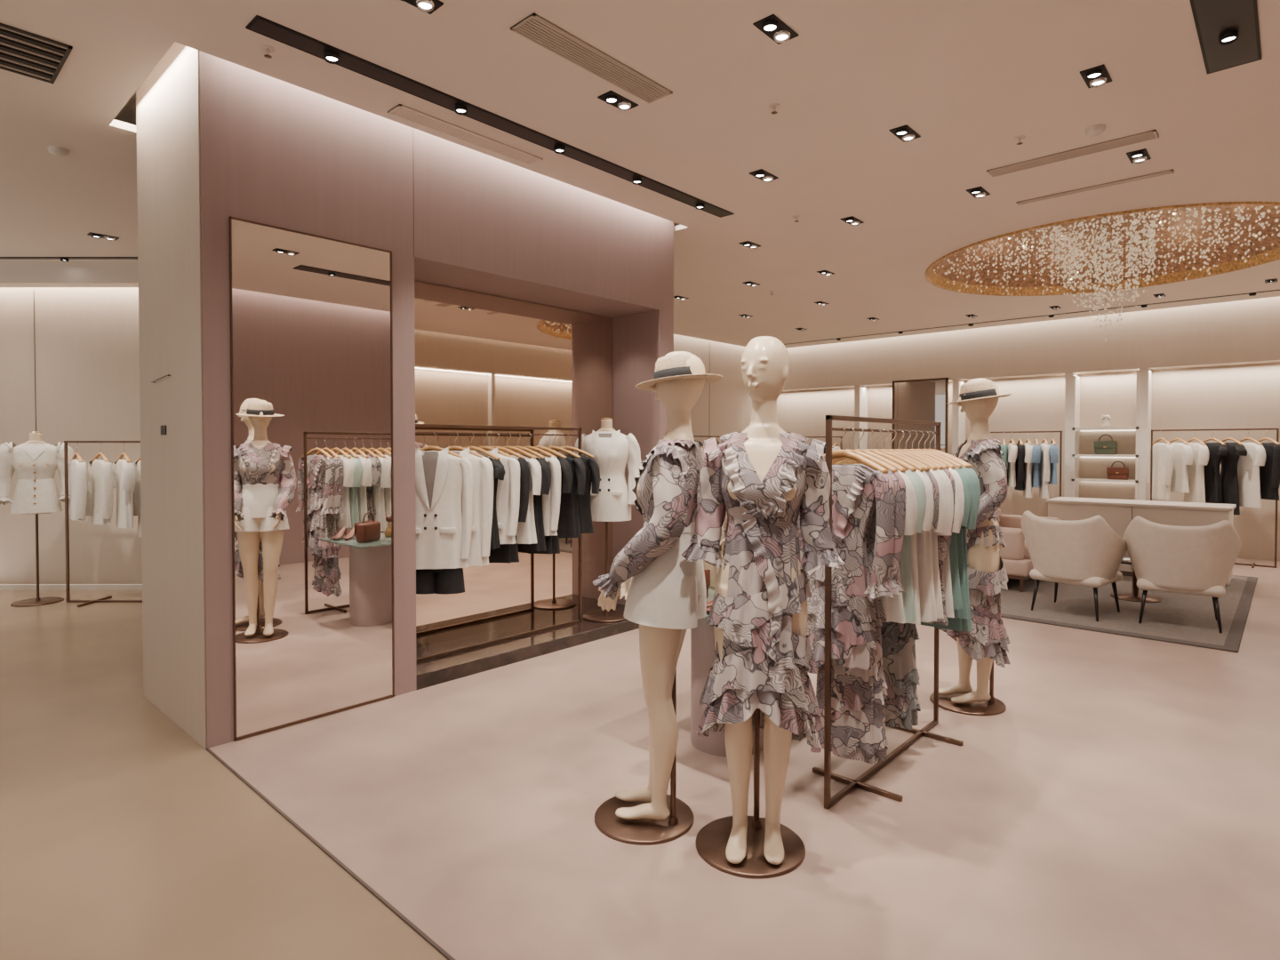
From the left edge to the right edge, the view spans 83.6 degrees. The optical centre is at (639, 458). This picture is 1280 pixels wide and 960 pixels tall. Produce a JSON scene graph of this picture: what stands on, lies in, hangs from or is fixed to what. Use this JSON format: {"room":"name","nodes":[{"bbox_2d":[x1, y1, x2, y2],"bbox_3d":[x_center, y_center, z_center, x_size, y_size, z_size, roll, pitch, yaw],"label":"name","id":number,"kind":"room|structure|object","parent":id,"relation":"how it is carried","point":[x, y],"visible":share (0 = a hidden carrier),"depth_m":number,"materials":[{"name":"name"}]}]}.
{"room":"clothing store","nodes":[
{"label":"clothing store","id":0,"kind":"room"},
{"bbox_2d":[0,261,142,583],"bbox_3d":[-7.025,-0.576,7.226,6.950,3.800,0.470,0,1,0],"label":"wall","id":1,"kind":"structure","parent":0,"point":[69,342],"depth_m":7.34,"materials":[{"name":"paint"}]},
{"bbox_2d":[0,584,142,590],"bbox_3d":[-7.225,1.299,7.244,6.550,0.050,0.042,0,1,0],"label":"baseboard","id":2,"kind":"structure","parent":1,"relation":"attached to","point":[3,587],"depth_m":7.22,"materials":[{"name":"white paint"}]},
{"bbox_2d":[136,41,673,748],"bbox_3d":[-1.304,-0.538,5.047,1.105,3.800,3.492,1,1,42],"label":"wall","id":3,"kind":"structure","parent":0,"point":[218,139],"depth_m":3.90,"materials":[{"name":"paint"}]},
{"bbox_2d":[151,374,170,383],"bbox_3d":[-2.551,-0.427,3.813,0.320,0.026,0.019,1,1,42],"label":"wall sign","id":4,"kind":"object","parent":3,"relation":"attached to","point":[167,374],"visible":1,"depth_m":3.80,"materials":[{"name":"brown metal"}]},
{"bbox_2d":[160,425,166,434],"bbox_3d":[-2.539,-0.152,3.814,0.084,0.050,0.007,1,1,42],"label":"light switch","id":5,"kind":"object","parent":3,"relation":"attached to","point":[163,428],"visible":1,"depth_m":3.81,"materials":[{"name":"black paint"}]},
{"bbox_2d":[229,216,394,741],"bbox_3d":[-1.702,0.100,3.795,0.012,2.555,0.842,1,1,42],"label":"wall mirror","id":6,"kind":"object","parent":3,"relation":"attached to","point":[311,319],"visible":1,"depth_m":3.75,"materials":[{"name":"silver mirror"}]},
{"bbox_2d":[414,280,613,647],"bbox_3d":[-0.979,0.033,5.391,0.015,2.465,2.190,1,1,42],"label":"mirror","id":7,"kind":"object","parent":3,"relation":"attached to","point":[481,359],"visible":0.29,"depth_m":5.38,"materials":[{"name":"mirror"}]},
{"bbox_2d":[415,424,582,663],"bbox_3d":[-0.942,0.523,5.000,0.020,1.500,1.440,1,1,42],"label":"clothing rack","id":8,"kind":"object","parent":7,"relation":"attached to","point":[579,429],"visible":0.49,"depth_m":5.06,"materials":[{"name":"brown metal"}]},
{"bbox_2d":[416,568,464,594],"bbox_3d":[-1.312,0.511,4.593,0.376,0.703,0.116,0,1,-2],"label":"shorts","id":9,"kind":"object","parent":8,"relation":"hanging from","point":[442,581],"visible":0.53,"depth_m":4.55,"materials":[{"name":"black fabric"}]},
{"bbox_2d":[415,432,472,569],"bbox_3d":[-1.328,0.262,4.570,0.521,0.869,0.148,0,1,-5],"label":"blazer","id":10,"kind":"object","parent":8,"relation":"hanging from","point":[444,477],"visible":0.8,"depth_m":4.53,"materials":[{"name":"white fabric"}]},
{"bbox_2d":[444,432,493,566],"bbox_3d":[-1.215,0.260,4.690,0.515,0.868,0.149,0,1,7],"label":"blazer","id":11,"kind":"object","parent":8,"relation":"hanging from","point":[483,468],"visible":0.37,"depth_m":4.64,"materials":[{"name":"white fabric"}]},
{"bbox_2d":[456,432,505,548],"bbox_3d":[-1.133,0.209,4.780,0.505,0.768,0.130,0,1,16],"label":"t-shirt","id":12,"kind":"object","parent":8,"relation":"hanging from","point":[499,470],"visible":0.27,"depth_m":4.73,"materials":[{"name":"black fabric"}]},
{"bbox_2d":[470,432,519,543],"bbox_3d":[-1.057,0.197,4.865,0.520,0.749,0.148,0,1,12],"label":"blazer","id":13,"kind":"object","parent":8,"relation":"hanging from","point":[508,500],"visible":0.41,"depth_m":4.80,"materials":[{"name":"white fabric"}]},
{"bbox_2d":[485,432,529,563],"bbox_3d":[-0.991,0.266,4.940,0.491,0.888,0.157,0,1,13],"label":"dress","id":14,"kind":"object","parent":8,"relation":"hanging from","point":[507,553],"visible":0.22,"depth_m":4.87,"materials":[{"name":"black fabric"}]},
{"bbox_2d":[503,432,541,543],"bbox_3d":[-0.927,0.204,5.005,0.504,0.769,0.126,0,1,13],"label":"t-shirt","id":15,"kind":"object","parent":8,"relation":"hanging from","point":[525,532],"visible":0.28,"depth_m":4.96,"materials":[{"name":"white fabric"}]},
{"bbox_2d":[501,432,551,551],"bbox_3d":[-0.871,0.234,5.065,0.501,0.828,0.128,0,1,16],"label":"t-shirt","id":16,"kind":"object","parent":8,"relation":"hanging from","point":[546,471],"visible":0.26,"depth_m":5.01,"materials":[{"name":"black fabric"}]},
{"bbox_2d":[507,432,560,535],"bbox_3d":[-0.802,0.182,5.146,0.491,0.728,0.114,0,1,13],"label":"blouse","id":17,"kind":"object","parent":8,"relation":"hanging from","point":[551,502],"visible":0.33,"depth_m":5.08,"materials":[{"name":"white fabric"}]},
{"bbox_2d":[518,433,572,553],"bbox_3d":[-0.736,0.251,5.220,0.506,0.869,0.168,0,1,15],"label":"dress","id":18,"kind":"object","parent":8,"relation":"hanging from","point":[552,541],"visible":0.27,"depth_m":5.15,"materials":[{"name":"black fabric"}]},
{"bbox_2d":[536,433,585,537],"bbox_3d":[-0.649,0.199,5.302,0.504,0.769,0.143,0,1,11],"label":"t-shirt","id":19,"kind":"object","parent":8,"relation":"hanging from","point":[568,526],"visible":0.43,"depth_m":5.26,"materials":[{"name":"black fabric"}]},
{"bbox_2d":[547,433,599,533],"bbox_3d":[-0.555,0.188,5.408,0.507,0.748,0.133,0,1,-1],"label":"t-shirt","id":20,"kind":"object","parent":8,"relation":"hanging from","point":[592,468],"visible":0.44,"depth_m":5.39,"materials":[{"name":"black fabric"}]},
{"bbox_2d":[0,527,1279,959],"bbox_3d":[-0.905,1.367,7.487,14.600,0.104,14.800,1,1,42],"label":"floor","id":21,"kind":"structure","parent":0,"point":[1123,802],"depth_m":2.78,"materials":[{"name":"tile"}]},
{"bbox_2d":[0,431,74,607],"bbox_3d":[-5.594,0.541,6.638,0.604,1.585,0.378,-1,1,-36],"label":"mannequin","id":22,"kind":"object","parent":21,"relation":"on","point":[36,461],"visible":0.98,"depth_m":6.54,"materials":[{"name":"white fabric"}]},
{"bbox_2d":[64,440,142,607],"bbox_3d":[-4.556,0.584,6.628,1.697,1.500,0.406,0,1,0],"label":"clothing rack","id":23,"kind":"object","parent":21,"relation":"on","point":[92,494],"visible":0.44,"depth_m":6.55,"materials":[{"name":"fabric"}]},
{"bbox_2d":[206,747,455,959],"bbox_3d":[-0.125,1.419,1.646,5.270,0.006,0.010,1,1,42],"label":"trim","id":24,"kind":"structure","parent":21,"relation":"in","point":[345,868],"depth_m":2.45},
{"bbox_2d":[416,603,639,689],"bbox_3d":[-0.785,1.314,5.237,0.550,0.090,2.200,1,1,42],"label":"plinth","id":25,"kind":"object","parent":21,"relation":"on","point":[442,669],"depth_m":4.94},
{"bbox_2d":[573,417,641,622],"bbox_3d":[-0.265,0.467,5.695,0.520,1.587,0.380,1,1,32],"label":"mannequin","id":26,"kind":"object","parent":25,"relation":"on","point":[612,450],"visible":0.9,"depth_m":5.59,"materials":[{"name":"white fabric"}]},
{"bbox_2d":[592,351,722,845],"bbox_3d":[0.076,0.495,2.770,0.492,1.806,0.498,1,1,27],"label":"mannequin","id":27,"kind":"object","parent":21,"relation":"on","point":[665,593],"visible":0.96,"depth_m":2.63},
{"bbox_2d":[693,435,725,531],"bbox_3d":[1.333,0.431,11.995,0.505,1.620,1.721,1,1,42],"label":"clothing rack","id":28,"kind":"object","parent":21,"relation":"on","point":[702,453],"visible":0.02,"depth_m":11.34,"materials":[{"name":"brown metal"}]},
{"bbox_2d":[719,521,724,551],"bbox_3d":[0.816,0.849,10.090,0.700,0.850,0.470,0,1,0],"label":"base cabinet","id":29,"kind":"object","parent":21,"relation":"on","point":[723,526],"visible":0.09,"depth_m":9.89,"materials":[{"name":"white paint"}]},
{"bbox_2d":[690,581,809,757],"bbox_3d":[0.578,1.036,3.736,0.680,0.689,1.170,1,1,42],"label":"display table","id":30,"kind":"object","parent":21,"relation":"on","point":[702,637],"visible":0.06,"depth_m":3.39,"materials":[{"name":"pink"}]},
{"bbox_2d":[704,568,710,598],"bbox_3d":[0.225,0.577,3.510,0.224,0.236,0.105,0,1,-18],"label":"handbag","id":31,"kind":"object","parent":30,"relation":"on","point":[707,572],"visible":0.15,"depth_m":3.50,"materials":[{"name":"brown leather"}]},
{"bbox_2d":[706,600,712,613],"bbox_3d":[0.387,0.652,3.293,0.207,0.093,0.158,0,1,-8],"label":"shoes","id":32,"kind":"object","parent":30,"relation":"on","point":[708,604],"visible":0.15,"depth_m":3.30,"materials":[{"name":"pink leather"}]},
{"bbox_2d":[704,538,724,589],"bbox_3d":[0.468,0.559,3.847,0.246,0.260,0.116,-1,1,-38],"label":"handbag","id":33,"kind":"object","parent":30,"relation":"on","point":[714,570],"visible":0.09,"depth_m":3.76,"materials":[{"name":"leather"}]},
{"bbox_2d":[680,336,844,879],"bbox_3d":[0.431,0.485,2.563,0.566,1.832,0.393,0,1,11],"label":"mannequin","id":34,"kind":"object","parent":21,"relation":"on","point":[763,475],"visible":1,"depth_m":2.47},
{"bbox_2d":[803,436,842,454],"bbox_3d":[3.075,0.421,12.571,1.022,1.620,0.509,1,1,42],"label":"clothing rack","id":35,"kind":"object","parent":21,"relation":"on","point":[834,448],"visible":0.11,"depth_m":12.24,"materials":[{"name":"brown metal"}]},
{"bbox_2d":[812,415,963,808],"bbox_3d":[1.147,0.604,3.284,0.400,1.570,1.200,1,1,42],"label":"clothing rack","id":36,"kind":"object","parent":21,"relation":"on","point":[858,782],"visible":0.89,"depth_m":2.96,"materials":[{"name":"brown metal"}]},
{"bbox_2d":[797,427,895,674],"bbox_3d":[0.818,0.400,2.917,0.203,1.054,0.493,-1,1,-39],"label":"dress","id":37,"kind":"object","parent":36,"relation":"hanging from","point":[857,491],"visible":0.67,"depth_m":2.82,"materials":[{"name":"multicoloured fabric"}]},
{"bbox_2d":[810,427,906,764],"bbox_3d":[0.868,0.566,2.978,0.202,1.386,0.488,-1,1,-43],"label":"dress","id":38,"kind":"object","parent":36,"relation":"hanging from","point":[858,695],"visible":0.36,"depth_m":2.88,"materials":[{"name":"multicoloured fabric"}]},
{"bbox_2d":[832,428,917,623],"bbox_3d":[0.922,0.265,3.033,0.132,0.788,0.503,-1,1,-41],"label":"t-shirt","id":39,"kind":"object","parent":36,"relation":"hanging from","point":[892,607],"visible":0.09,"depth_m":2.88,"materials":[{"name":"white fabric"}]},
{"bbox_2d":[835,428,926,623],"bbox_3d":[0.976,0.274,3.092,0.504,0.809,0.142,1,1,45],"label":"t-shirt","id":40,"kind":"object","parent":36,"relation":"hanging from","point":[905,564],"visible":0.16,"depth_m":2.97,"materials":[{"name":"white fabric"}]},
{"bbox_2d":[842,428,933,624],"bbox_3d":[1.041,0.283,3.163,0.507,0.828,0.133,1,1,44],"label":"t-shirt","id":41,"kind":"object","parent":36,"relation":"hanging from","point":[927,523],"visible":0.14,"depth_m":3.03,"materials":[{"name":"white fabric"}]},
{"bbox_2d":[850,429,939,729],"bbox_3d":[1.100,0.557,3.232,0.197,1.381,0.508,-1,1,-42],"label":"dress","id":42,"kind":"object","parent":36,"relation":"hanging from","point":[901,703],"visible":0.11,"depth_m":3.13,"materials":[{"name":"multicoloured fabric"}]},
{"bbox_2d":[858,429,946,622],"bbox_3d":[1.147,0.291,3.280,0.124,0.848,0.505,-1,1,-44],"label":"t-shirt","id":43,"kind":"object","parent":36,"relation":"hanging from","point":[926,593],"visible":0.13,"depth_m":3.15,"materials":[{"name":"white fabric"}]},
{"bbox_2d":[896,429,953,618],"bbox_3d":[1.211,0.289,3.349,0.118,0.849,0.503,-1,1,-39],"label":"t-shirt","id":44,"kind":"object","parent":36,"relation":"hanging from","point":[949,514],"visible":0.13,"depth_m":3.20,"materials":[{"name":"white fabric"}]},
{"bbox_2d":[903,430,955,625],"bbox_3d":[1.259,0.309,3.403,0.133,0.888,0.492,-1,1,-37],"label":"blouse","id":45,"kind":"object","parent":36,"relation":"hanging from","point":[943,540],"visible":0.21,"depth_m":3.24,"materials":[{"name":"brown fabric"}]},
{"bbox_2d":[909,430,964,617],"bbox_3d":[1.314,0.297,3.463,0.139,0.869,0.502,-1,1,-36],"label":"t-shirt","id":46,"kind":"object","parent":36,"relation":"hanging from","point":[959,504],"visible":0.18,"depth_m":3.30,"materials":[{"name":"white fabric"}]},
{"bbox_2d":[916,430,971,609],"bbox_3d":[1.361,0.287,3.515,0.134,0.848,0.502,-1,1,-43],"label":"t-shirt","id":47,"kind":"object","parent":36,"relation":"hanging from","point":[957,604],"visible":0.2,"depth_m":3.38,"materials":[{"name":"white fabric"}]},
{"bbox_2d":[920,431,980,631],"bbox_3d":[1.455,0.350,3.621,0.145,0.978,0.503,-1,1,-40],"label":"t-shirt","id":48,"kind":"object","parent":36,"relation":"hanging from","point":[954,624],"visible":0.13,"depth_m":3.49,"materials":[{"name":"teal fabric"}]},
{"bbox_2d":[922,431,978,619],"bbox_3d":[1.418,0.316,3.576,0.499,0.908,0.129,1,1,45],"label":"t-shirt","id":49,"kind":"object","parent":36,"relation":"hanging from","point":[963,613],"visible":0.17,"depth_m":3.44,"materials":[{"name":"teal fabric"}]},
{"bbox_2d":[891,377,948,453],"bbox_3d":[4.522,-0.019,11.591,0.890,2.526,0.045,1,1,42],"label":"floor mirror","id":50,"kind":"object","parent":21,"relation":"on","point":[924,399],"visible":0.41,"depth_m":11.56,"materials":[{"name":"brown mirror"}]},
{"bbox_2d":[929,377,1011,716],"bbox_3d":[1.847,0.464,4.015,0.418,1.825,0.489,0,1,7],"label":"mannequin","id":51,"kind":"object","parent":21,"relation":"on","point":[988,640],"visible":0.66,"depth_m":3.87},
{"bbox_2d":[990,431,1062,498],"bbox_3d":[5.486,0.435,10.366,1.104,1.660,0.500,1,1,42],"label":"clothing rack","id":52,"kind":"object","parent":21,"relation":"on","point":[1028,466],"visible":0.8,"depth_m":10.12,"materials":[{"name":"fabric"}]},
{"bbox_2d":[1072,372,1139,500],"bbox_3d":[6.568,0.049,10.072,0.780,2.450,0.330,1,1,42],"label":"display shelves","id":53,"kind":"object","parent":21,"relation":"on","point":[1117,396],"visible":0.57,"depth_m":10.17,"materials":[{"name":"white paint"}]},
{"bbox_2d":[1093,433,1117,454],"bbox_3d":[6.538,-0.203,10.050,0.269,0.283,0.126,1,1,42],"label":"handbag","id":54,"kind":"object","parent":53,"relation":"on","point":[1100,447],"visible":1,"depth_m":10.01,"materials":[{"name":"green leather"}]},
{"bbox_2d":[1100,415,1111,427],"bbox_3d":[6.544,-0.529,10.050,0.123,0.176,0.121,1,1,42],"label":"flower vase","id":55,"kind":"object","parent":53,"relation":"on","point":[1105,423],"visible":0.98,"depth_m":10.01,"materials":[{"name":"ceramic"}]},
{"bbox_2d":[1106,460,1128,479],"bbox_3d":[6.649,0.161,9.955,0.246,0.260,0.116,1,1,42],"label":"handbag","id":56,"kind":"object","parent":53,"relation":"on","point":[1113,473],"visible":1,"depth_m":9.92,"materials":[{"name":"brown leather"}]},
{"bbox_2d":[1000,575,1257,652],"bbox_3d":[4.420,1.309,7.363,2.830,0.018,3.800,1,1,42],"label":"area rug","id":57,"kind":"object","parent":21,"relation":"on","point":[1181,619],"visible":0.48,"depth_m":6.20,"materials":[{"name":"carpet"}]},
{"bbox_2d":[997,504,1059,591],"bbox_3d":[3.962,0.892,7.774,0.870,0.800,1.600,1,1,42],"label":"tufted sofa","id":58,"kind":"object","parent":57,"relation":"on","point":[1015,556],"visible":0.07,"depth_m":7.00,"materials":[{"name":"fabric"}]},
{"bbox_2d":[1021,510,1127,621],"bbox_3d":[3.728,0.886,6.153,0.729,0.872,0.758,-1,1,-40],"label":"wingback armchair","id":59,"kind":"object","parent":57,"relation":"on","point":[1088,552],"visible":0.99,"depth_m":5.90,"materials":[{"name":"beige fabric"}]},
{"bbox_2d":[1110,551,1161,602],"bbox_3d":[4.664,1.083,6.730,0.740,0.455,0.740,1,1,42],"label":"coffee table","id":60,"kind":"object","parent":57,"relation":"on","point":[1134,596],"visible":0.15,"depth_m":6.70,"materials":[{"name":"metal"}]},
{"bbox_2d":[1045,496,1236,585],"bbox_3d":[5.608,0.887,8.079,1.690,0.800,0.670,1,1,42],"label":"counter","id":61,"kind":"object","parent":57,"relation":"on","point":[1118,514],"depth_m":7.87,"materials":[{"name":"white paint"}]},
{"bbox_2d":[1122,515,1241,632],"bbox_3d":[4.353,0.893,5.772,0.758,0.872,0.729,1,1,36],"label":"wingback armchair","id":62,"kind":"object","parent":57,"relation":"on","point":[1188,560],"visible":0.98,"depth_m":5.51,"materials":[{"name":"beige fabric"}]},
{"bbox_2d":[1147,428,1279,567],"bbox_3d":[7.090,0.461,8.897,1.340,1.660,0.478,1,1,42],"label":"clothing rack","id":63,"kind":"object","parent":21,"relation":"on","point":[1250,472],"visible":0.94,"depth_m":8.77,"materials":[{"name":"fabric"}]},
{"bbox_2d":[0,0,1279,348],"bbox_3d":[-0.905,-2.230,7.424,14.600,0.600,14.800,1,1,42],"label":"ceiling","id":64,"kind":"structure","parent":0,"point":[969,77],"depth_m":3.96,"materials":[{"name":"paint"}]},
{"bbox_2d":[0,22,72,84],"bbox_3d":[-2.849,-1.852,3.247,0.470,0.010,0.360,1,1,42],"label":"ceiling vent","id":65,"kind":"object","parent":64,"relation":"in","point":[23,52],"depth_m":3.27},
{"bbox_2d":[48,145,69,157],"bbox_3d":[-3.525,-1.859,4.338,0.100,0.035,0.100,1,1,42],"label":"smoke detector","id":66,"kind":"object","parent":64,"relation":"attached to","point":[58,151],"visible":1,"depth_m":4.31,"materials":[{"name":"white paint"}]},
{"bbox_2d":[0,256,137,262],"bbox_3d":[-7.300,-1.905,6.838,5.400,0.030,0.069,0,1,0],"label":"recessed light","id":67,"kind":"object","parent":64,"relation":"in","point":[62,259],"visible":0.93,"depth_m":6.83,"materials":[{"name":"black metal"}]},
{"bbox_2d":[87,232,119,240],"bbox_3d":[-4.598,-1.896,6.130,0.100,0.022,0.204,1,1,42],"label":"recessed light","id":68,"kind":"object","parent":64,"relation":"in","point":[93,235],"visible":1,"depth_m":6.12,"materials":[{"name":"black metal"}]},
{"bbox_2d":[260,44,275,58],"bbox_3d":[-1.685,-1.837,3.240,0.060,0.040,0.060,1,1,42],"label":"sprinkler","id":69,"kind":"object","parent":64,"relation":"attached to","point":[268,49],"visible":1,"depth_m":3.23,"materials":[{"name":"paint"}]},
{"bbox_2d":[400,0,443,14],"bbox_3d":[-0.903,-1.839,2.865,0.100,0.022,0.204,1,1,42],"label":"recessed light","id":70,"kind":"object","parent":64,"relation":"in","point":[429,6],"visible":1,"depth_m":2.90,"materials":[{"name":"black metal"}]},
{"bbox_2d":[387,104,543,165],"bbox_3d":[-0.983,-1.869,4.163,0.130,0.008,0.970,1,1,42],"label":"ceiling vent","id":71,"kind":"object","parent":64,"relation":"in","point":[402,111],"depth_m":4.11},
{"bbox_2d":[245,15,734,217],"bbox_3d":[-0.483,-1.860,4.303,0.130,0.030,3.450,1,1,42],"label":"track light","id":72,"kind":"object","parent":64,"relation":"in","point":[260,25],"visible":1,"depth_m":3.76,"materials":[{"name":"black metal"}]},
{"bbox_2d":[510,12,672,103],"bbox_3d":[-0.196,-1.855,3.357,0.160,0.008,0.900,1,1,42],"label":"ceiling vent","id":73,"kind":"object","parent":64,"relation":"in","point":[534,28],"depth_m":3.30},
{"bbox_2d":[597,90,638,111],"bbox_3d":[-0.114,-1.854,3.729,0.100,0.022,0.204,1,1,42],"label":"recessed light","id":74,"kind":"object","parent":64,"relation":"in","point":[622,103],"visible":1,"depth_m":3.71,"materials":[{"name":"black metal"}]},
{"bbox_2d":[673,296,688,300],"bbox_3d":[0.490,-1.940,8.661,0.100,0.022,0.204,1,1,42],"label":"recessed light","id":75,"kind":"object","parent":64,"relation":"in","point":[681,298],"visible":0.99,"depth_m":8.64,"materials":[{"name":"black metal"}]},
{"bbox_2d":[738,314,751,318],"bbox_3d":[1.461,-1.962,9.873,0.100,0.022,0.204,1,1,42],"label":"recessed light","id":76,"kind":"object","parent":64,"relation":"in","point":[741,316],"visible":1,"depth_m":9.86,"materials":[{"name":"black metal"}]},
{"bbox_2d":[738,240,760,248],"bbox_3d":[0.983,-1.901,6.383,0.100,0.022,0.204,1,1,42],"label":"recessed light","id":77,"kind":"object","parent":64,"relation":"in","point":[752,245],"visible":1,"depth_m":6.36,"materials":[{"name":"black metal"}]},
{"bbox_2d":[742,280,759,287],"bbox_3d":[1.232,-1.927,7.916,0.100,0.022,0.204,1,1,42],"label":"recessed light","id":78,"kind":"object","parent":64,"relation":"in","point":[752,284],"visible":1,"depth_m":7.89,"materials":[{"name":"black metal"}]},
{"bbox_2d":[749,168,778,182],"bbox_3d":[0.823,-1.872,4.755,0.100,0.022,0.204,1,1,42],"label":"recessed light","id":79,"kind":"object","parent":64,"relation":"in","point":[762,174],"visible":1,"depth_m":4.74,"materials":[{"name":"black metal"}]},
{"bbox_2d":[768,103,780,114],"bbox_3d":[0.711,-1.846,3.788,0.060,0.040,0.060,1,1,42],"label":"sprinkler","id":80,"kind":"object","parent":64,"relation":"attached to","point":[774,106],"visible":1,"depth_m":3.78,"materials":[{"name":"paint"}]},
{"bbox_2d":[752,14,798,44],"bbox_3d":[0.587,-1.843,3.088,0.100,0.022,0.204,1,1,42],"label":"recessed light","id":81,"kind":"object","parent":64,"relation":"in","point":[772,26],"visible":1,"depth_m":3.07,"materials":[{"name":"black metal"}]},
{"bbox_2d":[814,301,829,305],"bbox_3d":[2.280,-1.946,8.990,0.100,0.022,0.204,1,1,42],"label":"recessed light","id":82,"kind":"object","parent":64,"relation":"in","point":[821,303],"visible":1,"depth_m":8.95,"materials":[{"name":"black metal"}]},
{"bbox_2d":[816,270,834,276],"bbox_3d":[1.927,-1.919,7.417,0.100,0.022,0.204,1,1,42],"label":"recessed light","id":83,"kind":"object","parent":64,"relation":"in","point":[826,273],"visible":1,"depth_m":7.40,"materials":[{"name":"black metal"}]},
{"bbox_2d":[840,216,863,225],"bbox_3d":[1.693,-1.889,5.707,0.100,0.022,0.204,1,1,42],"label":"recessed light","id":84,"kind":"object","parent":64,"relation":"in","point":[852,220],"visible":1,"depth_m":5.69,"materials":[{"name":"black metal"}]},
{"bbox_2d":[867,317,879,320],"bbox_3d":[3.292,-1.966,10.097,0.100,0.022,0.204,1,1,42],"label":"recessed light","id":85,"kind":"object","parent":64,"relation":"in","point":[869,318],"visible":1,"depth_m":10.07,"materials":[{"name":"black metal"}]},
{"bbox_2d":[888,124,920,142],"bbox_3d":[1.525,-1.861,4.114,0.100,0.022,0.204,1,1,42],"label":"recessed light","id":86,"kind":"object","parent":64,"relation":"in","point":[905,133],"visible":1,"depth_m":4.10,"materials":[{"name":"black metal"}]},
{"bbox_2d":[965,314,976,318],"bbox_3d":[4.576,-1.962,9.872,0.100,0.022,0.204,1,1,42],"label":"recessed light","id":87,"kind":"object","parent":64,"relation":"in","point":[968,316],"visible":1,"depth_m":9.86,"materials":[{"name":"black metal"}]},
{"bbox_2d":[966,186,990,198],"bbox_3d":[2.394,-1.878,5.067,0.100,0.022,0.204,1,1,42],"label":"recessed light","id":88,"kind":"object","parent":64,"relation":"in","point":[979,192],"visible":1,"depth_m":5.04,"materials":[{"name":"black metal"}]},
{"bbox_2d":[1014,135,1025,144],"bbox_3d":[2.216,-1.853,4.174,0.060,0.040,0.060,1,1,42],"label":"sprinkler","id":89,"kind":"object","parent":64,"relation":"attached to","point":[1021,137],"visible":1,"depth_m":4.17,"materials":[{"name":"paint"}]},
{"bbox_2d":[784,289,1279,345],"bbox_3d":[5.253,-1.963,10.169,8.400,0.030,0.068,1,1,42],"label":"recessed light","id":90,"kind":"object","parent":64,"relation":"in","point":[1249,293],"visible":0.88,"depth_m":9.79,"materials":[{"name":"black metal"}]},
{"bbox_2d":[1048,305,1061,310],"bbox_3d":[5.382,-1.951,9.272,0.100,0.022,0.204,1,1,42],"label":"recessed light","id":91,"kind":"object","parent":64,"relation":"in","point":[1054,308],"visible":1,"depth_m":9.23,"materials":[{"name":"black metal"}]},
{"bbox_2d":[986,129,1159,176],"bbox_3d":[2.640,-1.873,4.416,0.900,0.008,0.130,1,1,42],"label":"ceiling vent","id":92,"kind":"object","parent":64,"relation":"in","point":[1148,135],"depth_m":4.38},
{"bbox_2d":[1084,124,1105,136],"bbox_3d":[2.575,-1.853,4.049,0.100,0.035,0.100,1,1,42],"label":"smoke detector","id":93,"kind":"object","parent":64,"relation":"attached to","point":[1095,130],"visible":1,"depth_m":4.02,"materials":[{"name":"white paint"}]},
{"bbox_2d":[1016,168,1174,205],"bbox_3d":[3.138,-1.883,4.984,0.930,0.008,0.060,1,1,42],"label":"ceiling vent","id":94,"kind":"object","parent":64,"relation":"in","point":[1168,172],"depth_m":4.95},
{"bbox_2d":[1080,64,1111,87],"bbox_3d":[2.219,-1.850,3.481,0.100,0.022,0.204,1,1,42],"label":"recessed light","id":95,"kind":"object","parent":64,"relation":"in","point":[1099,76],"visible":1,"depth_m":3.46,"materials":[{"name":"black metal"}]},
{"bbox_2d":[924,201,1279,342],"bbox_3d":[4.499,-1.705,6.900,3.258,1.159,3.258,-1,1,-34],"label":"crystal chandelier","id":96,"kind":"object","parent":64,"relation":"hanging from","point":[1144,247],"visible":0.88,"depth_m":7.15,"materials":[{"name":"gold metal"}]},
{"bbox_2d":[1126,148,1151,163],"bbox_3d":[3.089,-1.867,4.433,0.100,0.022,0.204,1,1,42],"label":"recessed light","id":97,"kind":"object","parent":64,"relation":"in","point":[1137,156],"visible":1,"depth_m":4.41,"materials":[{"name":"black metal"}]},
{"bbox_2d":[1152,293,1165,297],"bbox_3d":[6.194,-1.938,8.530,0.100,0.022,0.204,1,1,42],"label":"recessed light","id":98,"kind":"object","parent":64,"relation":"in","point":[1160,295],"visible":1,"depth_m":8.50,"materials":[{"name":"black metal"}]},
{"bbox_2d":[1189,0,1261,74],"bbox_3d":[2.332,-1.835,2.863,0.200,0.030,1.420,1,1,42],"label":"recessed light","id":99,"kind":"object","parent":64,"relation":"in","point":[1228,31],"visible":1,"depth_m":3.09,"materials":[{"name":"black metal"}]},
{"bbox_2d":[1264,278,1277,284],"bbox_3d":[6.865,-1.925,7.782,0.100,0.022,0.204,1,1,42],"label":"recessed light","id":100,"kind":"object","parent":64,"relation":"in","point":[1275,280],"visible":1,"depth_m":7.75,"materials":[{"name":"black metal"}]},
{"bbox_2d":[673,334,751,527],"bbox_3d":[-0.625,-0.634,10.515,0.123,3.800,9.500,1,1,42],"label":"wall","id":101,"kind":"structure","parent":0,"point":[724,406],"depth_m":12.64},
{"bbox_2d":[776,296,1279,561],"bbox_3d":[5.807,-0.639,10.836,9.150,3.800,0.450,1,1,42],"label":"wall","id":102,"kind":"structure","parent":0,"point":[1213,365],"depth_m":10.25,"materials":[{"name":"white paint"}]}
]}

